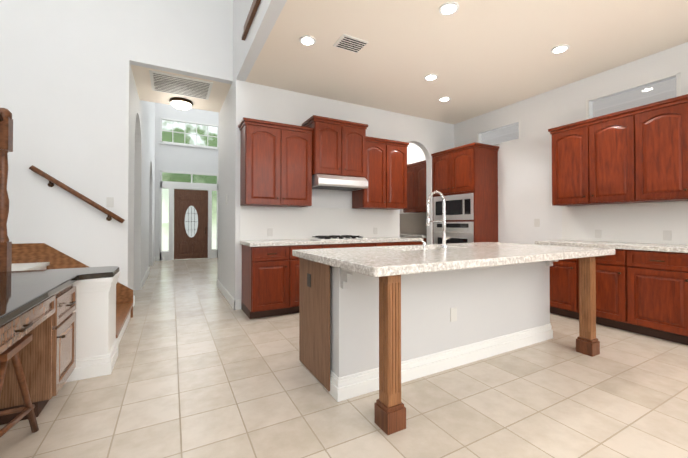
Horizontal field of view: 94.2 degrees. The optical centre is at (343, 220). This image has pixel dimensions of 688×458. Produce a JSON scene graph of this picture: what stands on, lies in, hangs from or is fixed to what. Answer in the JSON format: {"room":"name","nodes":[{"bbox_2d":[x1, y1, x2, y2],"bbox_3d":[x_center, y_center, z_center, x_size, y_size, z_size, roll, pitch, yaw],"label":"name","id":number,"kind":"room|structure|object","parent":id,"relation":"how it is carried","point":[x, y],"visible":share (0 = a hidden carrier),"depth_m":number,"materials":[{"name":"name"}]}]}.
{"room":"kitchen","nodes":[
{"label":"kitchen","id":0,"kind":"room"},
{"bbox_2d":[0,0,232,286],"bbox_3d":[-3.676,-1.920,3.451,4.720,6.200,0.120,0,-1,-28],"label":"wall","id":1,"kind":"structure","parent":0,"point":[65,83],"depth_m":3.73,"materials":[{"name":"paint"}]},
{"bbox_2d":[29,165,124,222],"bbox_3d":[-3.023,-0.280,3.666,0.860,0.628,0.095,0,-1,-28],"label":"wall-mounted handrail","id":2,"kind":"object","parent":1,"relation":"attached to","point":[53,181],"visible":1,"depth_m":3.62,"materials":[{"name":"brown wood"}]},
{"bbox_2d":[106,197,113,206],"bbox_3d":[-2.799,-0.216,3.828,0.070,0.120,0.011,0,-1,-28],"label":"light switch","id":3,"kind":"object","parent":1,"relation":"attached to","point":[109,200],"depth_m":3.82,"materials":[{"name":"white plastic"}]},
{"bbox_2d":[129,65,154,289],"bbox_3d":[-4.349,-1.880,6.979,0.120,6.200,6.730,0,-1,-28],"label":"wall","id":4,"kind":"structure","parent":0,"point":[142,190],"depth_m":5.57,"materials":[{"name":"paint"}]},
{"bbox_2d":[141,267,149,289],"bbox_3d":[-4.066,1.151,6.563,0.016,0.130,2.270,0,-1,-28],"label":"baseboard","id":5,"kind":"structure","parent":4,"relation":"attached to","point":[148,270],"depth_m":6.38,"materials":[{"name":"white wood"}]},
{"bbox_2d":[130,64,230,111],"bbox_3d":[-2.479,-2.113,4.922,1.220,0.300,1.330,0,-1,-28],"label":"ceiling soffit","id":6,"kind":"structure","parent":0,"point":[214,102],"depth_m":4.95,"materials":[{"name":"beige paint"}]},
{"bbox_2d":[149,70,212,99],"bbox_3d":[-2.373,-1.957,4.681,0.780,0.017,0.690,0,-1,-28],"label":"air vent","id":7,"kind":"object","parent":6,"relation":"attached to","point":[177,85],"visible":1,"depth_m":4.63,"materials":[{"name":"white metal"}]},
{"bbox_2d":[169,97,192,110],"bbox_3d":[-2.675,-1.884,5.262,0.350,0.150,0.350,0,-1,-28],"label":"light","id":8,"kind":"object","parent":6,"relation":"attached to","point":[179,103],"visible":1,"depth_m":5.17,"materials":[{"name":"white glass"}]},
{"bbox_2d":[154,103,218,259],"bbox_3d":[-4.995,-1.839,10.520,2.340,6.200,0.120,0,-1,-28],"label":"wall","id":9,"kind":"structure","parent":0,"point":[183,158],"depth_m":10.28,"materials":[{"name":"paint"}]},
{"bbox_2d":[159,117,217,251],"bbox_3d":[-5.016,-1.120,10.456,1.786,4.216,0.140,0,-1,-28],"label":"window","id":10,"kind":"structure","parent":9,"relation":"in","point":[184,144],"depth_m":10.40,"materials":[{"name":"white"}]},
{"bbox_2d":[160,170,217,260],"bbox_3d":[-5.023,-0.153,10.458,1.720,2.825,0.130,0,-1,-28],"label":"door frame","id":11,"kind":"structure","parent":9,"relation":"attached to","point":[171,187],"depth_m":10.26,"materials":[{"name":"white wood"}]},
{"bbox_2d":[174,189,207,259],"bbox_3d":[-4.976,0.125,10.431,1.000,2.250,0.105,0,-1,-28],"label":"front door","id":12,"kind":"structure","parent":9,"relation":"in","point":[190,224],"depth_m":10.42,"materials":[{"name":"brown wood"}]},
{"bbox_2d":[218,0,286,301],"bbox_3d":[0.185,-1.944,1.385,0.120,6.200,10.320,0,-1,-28],"label":"wall","id":13,"kind":"structure","parent":0,"point":[232,113],"depth_m":4.33,"materials":[{"name":"paint"}]},
{"bbox_2d":[217,279,236,309],"bbox_3d":[-1.881,1.133,5.055,0.026,0.130,1.836,0,-1,-28],"label":"baseboard","id":14,"kind":"structure","parent":13,"relation":"attached to","point":[234,303],"depth_m":4.74,"materials":[{"name":"white wood"}]},
{"bbox_2d":[242,0,260,40],"bbox_3d":[-0.995,-2.191,3.410,0.039,0.140,0.800,0,-1,-28],"label":"handrail","id":15,"kind":"object","parent":13,"relation":"attached to","point":[252,13],"visible":1,"depth_m":3.39,"materials":[{"name":"brown wood"}]},
{"bbox_2d":[0,258,687,457],"bbox_3d":[-1.229,1.240,4.313,10.120,0.100,17.120,0,-1,-28],"label":"floor","id":16,"kind":"structure","parent":0,"point":[202,368],"depth_m":2.07,"materials":[{"name":"tile"}]},
{"bbox_2d":[0,334,38,437],"bbox_3d":[-1.679,0.868,1.394,0.395,0.592,0.706,0,-1,-28],"label":"stool","id":17,"kind":"object","parent":16,"relation":"on","point":[12,353],"visible":1,"depth_m":1.56,"materials":[{"name":"brown wood"}]},
{"bbox_2d":[0,271,119,424],"bbox_3d":[-1.706,0.790,1.477,0.815,0.735,2.530,0,-1,-28],"label":"desk","id":18,"kind":"object","parent":16,"relation":"on","point":[71,328],"visible":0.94,"depth_m":2.06,"materials":[{"name":"brown wood"}]},
{"bbox_2d":[0,266,118,325],"bbox_3d":[-1.709,0.403,1.486,0.815,0.040,2.580,0,-1,-28],"label":"countertop","id":19,"kind":"structure","parent":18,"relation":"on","point":[21,292],"depth_m":1.97,"materials":[{"name":"stone"}]},
{"bbox_2d":[0,108,132,344],"bbox_3d":[-2.714,-0.443,2.113,1.960,3.216,3.111,0,-1,-28],"label":"stairs","id":20,"kind":"structure","parent":16,"relation":"on","point":[28,256],"depth_m":3.27,"materials":[{"name":"brown wood"}]},
{"bbox_2d":[241,246,291,318],"bbox_3d":[-1.026,0.750,4.132,0.460,0.874,0.620,0,-1,-28],"label":"base cabinet","id":21,"kind":"object","parent":16,"relation":"on","point":[270,275],"depth_m":3.89,"materials":[{"name":"brown wood"}]},
{"bbox_2d":[240,238,422,245],"bbox_3d":[-0.080,0.297,4.642,2.656,0.044,0.641,0,-1,-28],"label":"countertop","id":22,"kind":"structure","parent":21,"relation":"on","point":[259,241],"depth_m":4.33,"materials":[{"name":"beige stone"}]},
{"bbox_2d":[292,246,323,312],"bbox_3d":[-0.630,0.753,4.345,0.439,0.874,0.620,0,-1,-28],"label":"base cabinet","id":23,"kind":"object","parent":16,"relation":"on","point":[295,260],"depth_m":4.02,"materials":[{"name":"brown wood"}]},
{"bbox_2d":[324,242,375,247],"bbox_3d":[-0.067,0.756,4.649,0.840,0.874,0.620,0,-1,-28],"label":"base cabinet","id":24,"kind":"object","parent":16,"relation":"on","point":[346,244],"depth_m":4.42,"materials":[{"name":"brown wood"}]},
{"bbox_2d":[376,242,399,245],"bbox_3d":[0.488,0.760,4.947,0.421,0.874,0.620,0,-1,-28],"label":"base cabinet","id":25,"kind":"object","parent":16,"relation":"on","point":[377,243],"depth_m":4.69,"materials":[{"name":"brown wood"}]},
{"bbox_2d":[400,242,420,244],"bbox_3d":[0.867,0.762,5.151,0.439,0.874,0.620,0,-1,-28],"label":"base cabinet","id":26,"kind":"object","parent":16,"relation":"on","point":[401,243],"depth_m":4.88,"materials":[{"name":"brown wood"}]},
{"bbox_2d":[409,237,426,244],"bbox_3d":[1.662,0.777,6.432,0.615,0.874,0.420,0,-1,-28],"label":"base cabinet","id":27,"kind":"object","parent":16,"relation":"on","point":[424,238],"depth_m":6.15,"materials":[{"name":"brown wood"}]},
{"bbox_2d":[400,233,426,236],"bbox_3d":[1.360,0.324,6.989,0.626,0.044,1.720,0,-1,-28],"label":"countertop","id":28,"kind":"structure","parent":27,"relation":"on","point":[401,234],"depth_m":6.74,"materials":[{"name":"beige stone"}]},
{"bbox_2d":[299,191,599,434],"bbox_3d":[0.950,0.457,2.748,2.432,1.430,1.112,0,-1,-28],"label":"kitchen island","id":29,"kind":"object","parent":16,"relation":"on","point":[362,334],"visible":0.88,"depth_m":2.42,"materials":[{"name":"grey paint"}]},
{"bbox_2d":[292,242,614,276],"bbox_3d":[0.963,0.272,2.732,2.510,0.050,1.240,0,-1,-28],"label":"island countertop","id":30,"kind":"structure","parent":29,"relation":"on","point":[377,261],"depth_m":2.26,"materials":[{"name":"stone"}]},
{"bbox_2d":[431,142,498,243],"bbox_3d":[2.098,-0.015,5.627,0.622,2.440,0.978,0,-1,-28],"label":"tall cabinet","id":31,"kind":"object","parent":16,"relation":"on","point":[465,180],"visible":0.69,"depth_m":5.32,"materials":[{"name":"brown wood"}]},
{"bbox_2d":[550,245,574,318],"bbox_3d":[2.905,0.750,4.102,0.635,0.874,0.460,0,-1,-28],"label":"base cabinet","id":32,"kind":"object","parent":16,"relation":"on","point":[562,272],"depth_m":3.90,"materials":[{"name":"brown wood"}]},
{"bbox_2d":[575,249,622,329],"bbox_3d":[3.123,0.745,3.698,0.635,0.874,0.460,0,-1,-28],"label":"base cabinet","id":33,"kind":"object","parent":16,"relation":"on","point":[608,268],"depth_m":3.49,"materials":[{"name":"brown wood"}]},
{"bbox_2d":[623,249,687,344],"bbox_3d":[3.351,0.741,3.275,0.635,0.874,0.500,0,-1,-28],"label":"base cabinet","id":34,"kind":"object","parent":16,"relation":"on","point":[641,274],"depth_m":3.15,"materials":[{"name":"brown wood"}]},
{"bbox_2d":[535,241,687,252],"bbox_3d":[3.451,0.279,3.079,0.651,0.044,2.850,0,-1,-28],"label":"countertop","id":35,"kind":"structure","parent":34,"relation":"on","point":[592,244],"depth_m":3.48,"materials":[{"name":"beige stone"}]},
{"bbox_2d":[245,82,453,243],"bbox_3d":[0.422,-0.438,5.357,4.080,3.280,0.120,0,-1,-28],"label":"wall","id":36,"kind":"structure","parent":0,"point":[428,137],"depth_m":5.09,"materials":[{"name":"paint"}]},
{"bbox_2d":[268,228,272,235],"bbox_3d":[-1.034,0.167,4.479,0.070,0.110,0.006,0,-1,-28],"label":"outlet","id":37,"kind":"object","parent":36,"relation":"attached to","point":[270,230],"depth_m":4.48,"materials":[{"name":"white plastic"}]},
{"bbox_2d":[238,118,313,206],"bbox_3d":[-0.916,-0.740,4.367,0.900,1.080,0.350,0,-1,-28],"label":"upper cabinet","id":38,"kind":"object","parent":36,"relation":"attached to","point":[281,164],"depth_m":4.20,"materials":[{"name":"brown wood"}]},
{"bbox_2d":[302,115,365,177],"bbox_3d":[-0.135,-1.030,4.743,0.820,0.790,0.435,0,-1,-28],"label":"upper cabinet","id":39,"kind":"object","parent":36,"relation":"attached to","point":[339,145],"depth_m":4.53,"materials":[{"name":"brown wood"}]},
{"bbox_2d":[312,174,367,190],"bbox_3d":[-0.116,-0.548,4.703,0.790,0.165,0.516,0,-1,-28],"label":"range hood","id":40,"kind":"object","parent":36,"relation":"attached to","point":[332,182],"visible":0.83,"depth_m":4.50,"materials":[{"name":"silver metal"}]},
{"bbox_2d":[352,136,408,209],"bbox_3d":[0.580,-0.730,5.173,0.840,1.080,0.350,0,-1,-28],"label":"upper cabinet","id":41,"kind":"object","parent":36,"relation":"attached to","point":[386,160],"depth_m":5.02,"materials":[{"name":"brown wood"}]},
{"bbox_2d":[245,0,687,123],"bbox_3d":[2.466,-2.021,1.580,4.080,0.200,8.500,0,-1,-28],"label":"ceiling","id":42,"kind":"structure","parent":0,"point":[478,57],"depth_m":3.53,"materials":[{"name":"beige paint"}]},
{"bbox_2d":[299,35,315,45],"bbox_3d":[-0.385,-1.894,3.372,0.167,0.014,0.167,1,-1,-40],"label":"recessed light","id":43,"kind":"object","parent":42,"relation":"in","point":[307,40],"depth_m":3.36,"materials":[{"name":"white"}]},
{"bbox_2d":[333,34,367,52],"bbox_3d":[0.070,-1.892,3.435,0.300,0.015,0.240,0,-1,-28],"label":"ceiling vent","id":44,"kind":"object","parent":42,"relation":"in","point":[349,43],"visible":1,"depth_m":3.42,"materials":[{"name":"white metal"}]},
{"bbox_2d":[424,74,437,80],"bbox_3d":[1.146,-1.884,4.219,0.167,0.014,0.167,1,-1,-40],"label":"recessed light","id":45,"kind":"object","parent":42,"relation":"in","point":[430,77],"depth_m":4.20,"materials":[{"name":"white"}]},
{"bbox_2d":[439,97,449,101],"bbox_3d":[1.558,-1.876,4.952,0.167,0.014,0.167,0,-1,29],"label":"recessed light","id":46,"kind":"object","parent":42,"relation":"in","point":[443,99],"depth_m":4.95,"materials":[{"name":"white"}]},
{"bbox_2d":[439,1,458,14],"bbox_3d":[0.941,-1.900,2.871,0.167,0.014,0.167,1,-1,-40],"label":"recessed light","id":47,"kind":"object","parent":42,"relation":"in","point":[449,8],"depth_m":2.86,"materials":[{"name":"white"}]},
{"bbox_2d":[551,44,568,53],"bbox_3d":[2.389,-1.892,3.536,0.167,0.014,0.167,1,-1,-40],"label":"recessed light","id":48,"kind":"object","parent":42,"relation":"in","point":[561,48],"depth_m":3.53,"materials":[{"name":"white"}]},
{"bbox_2d":[400,42,687,243],"bbox_3d":[3.707,-0.460,3.435,0.120,3.280,10.620,0,-1,-28],"label":"wall","id":49,"kind":"structure","parent":0,"point":[524,181],"depth_m":4.79,"materials":[{"name":"paint"}]},
{"bbox_2d":[403,160,426,212],"bbox_3d":[1.638,-0.688,6.742,0.380,1.030,0.904,0,-1,-28],"label":"pantry cabinets","id":50,"kind":"object","parent":49,"relation":"attached to","point":[416,187],"visible":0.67,"depth_m":6.65,"materials":[{"name":"brown wood"}]},
{"bbox_2d":[477,120,520,144],"bbox_3d":[2.632,-1.428,5.423,0.098,0.340,0.820,0,-1,-28],"label":"window","id":51,"kind":"structure","parent":49,"relation":"in","point":[479,135],"depth_m":5.38,"materials":[{"name":"white"}]},
{"bbox_2d":[534,219,539,226],"bbox_3d":[2.897,0.035,4.798,0.006,0.120,0.080,0,-1,-28],"label":"outlet","id":52,"kind":"object","parent":49,"relation":"attached to","point":[536,221],"depth_m":4.80,"materials":[{"name":"white plastic"}]},
{"bbox_2d":[548,108,643,205],"bbox_3d":[3.140,-0.719,3.984,0.350,1.030,0.880,0,-1,-28],"label":"upper cabinet","id":53,"kind":"object","parent":49,"relation":"attached to","point":[592,158],"depth_m":3.86,"materials":[{"name":"brown wood"}]},
{"bbox_2d":[595,230,601,237],"bbox_3d":[3.258,0.172,4.100,0.006,0.110,0.070,0,-1,-28],"label":"outlet","id":54,"kind":"object","parent":49,"relation":"attached to","point":[598,233],"depth_m":4.09,"materials":[{"name":"white plastic"}]},
{"bbox_2d":[586,72,680,119],"bbox_3d":[3.466,-1.445,3.873,0.098,0.340,0.900,0,-1,-28],"label":"window","id":55,"kind":"structure","parent":49,"relation":"in","point":[590,105],"depth_m":3.83,"materials":[{"name":"white"}]},
{"bbox_2d":[632,94,687,201],"bbox_3d":[3.557,-0.728,3.210,0.350,1.030,0.880,0,-1,-28],"label":"upper cabinet","id":56,"kind":"object","parent":49,"relation":"attached to","point":[638,154],"depth_m":3.33,"materials":[{"name":"brown wood"}]},
{"bbox_2d":[663,230,671,240],"bbox_3d":[3.566,0.166,3.528,0.006,0.110,0.070,0,-1,-28],"label":"outlet","id":57,"kind":"object","parent":49,"relation":"attached to","point":[667,234],"depth_m":3.52,"materials":[{"name":"white plastic"}]},
{"label":"outside","id":58,"kind":"structure","parent":0,"visible":0},
{"bbox_2d":[482,78,676,144],"bbox_3d":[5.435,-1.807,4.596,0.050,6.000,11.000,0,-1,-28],"label":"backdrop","id":59,"kind":"structure","parent":58,"point":[598,106],"depth_m":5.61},
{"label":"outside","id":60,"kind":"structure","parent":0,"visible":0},
{"bbox_2d":[162,120,216,250],"bbox_3d":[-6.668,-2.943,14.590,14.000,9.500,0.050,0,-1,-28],"label":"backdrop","id":61,"kind":"structure","parent":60,"point":[189,140],"depth_m":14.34,"materials":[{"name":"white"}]}
]}

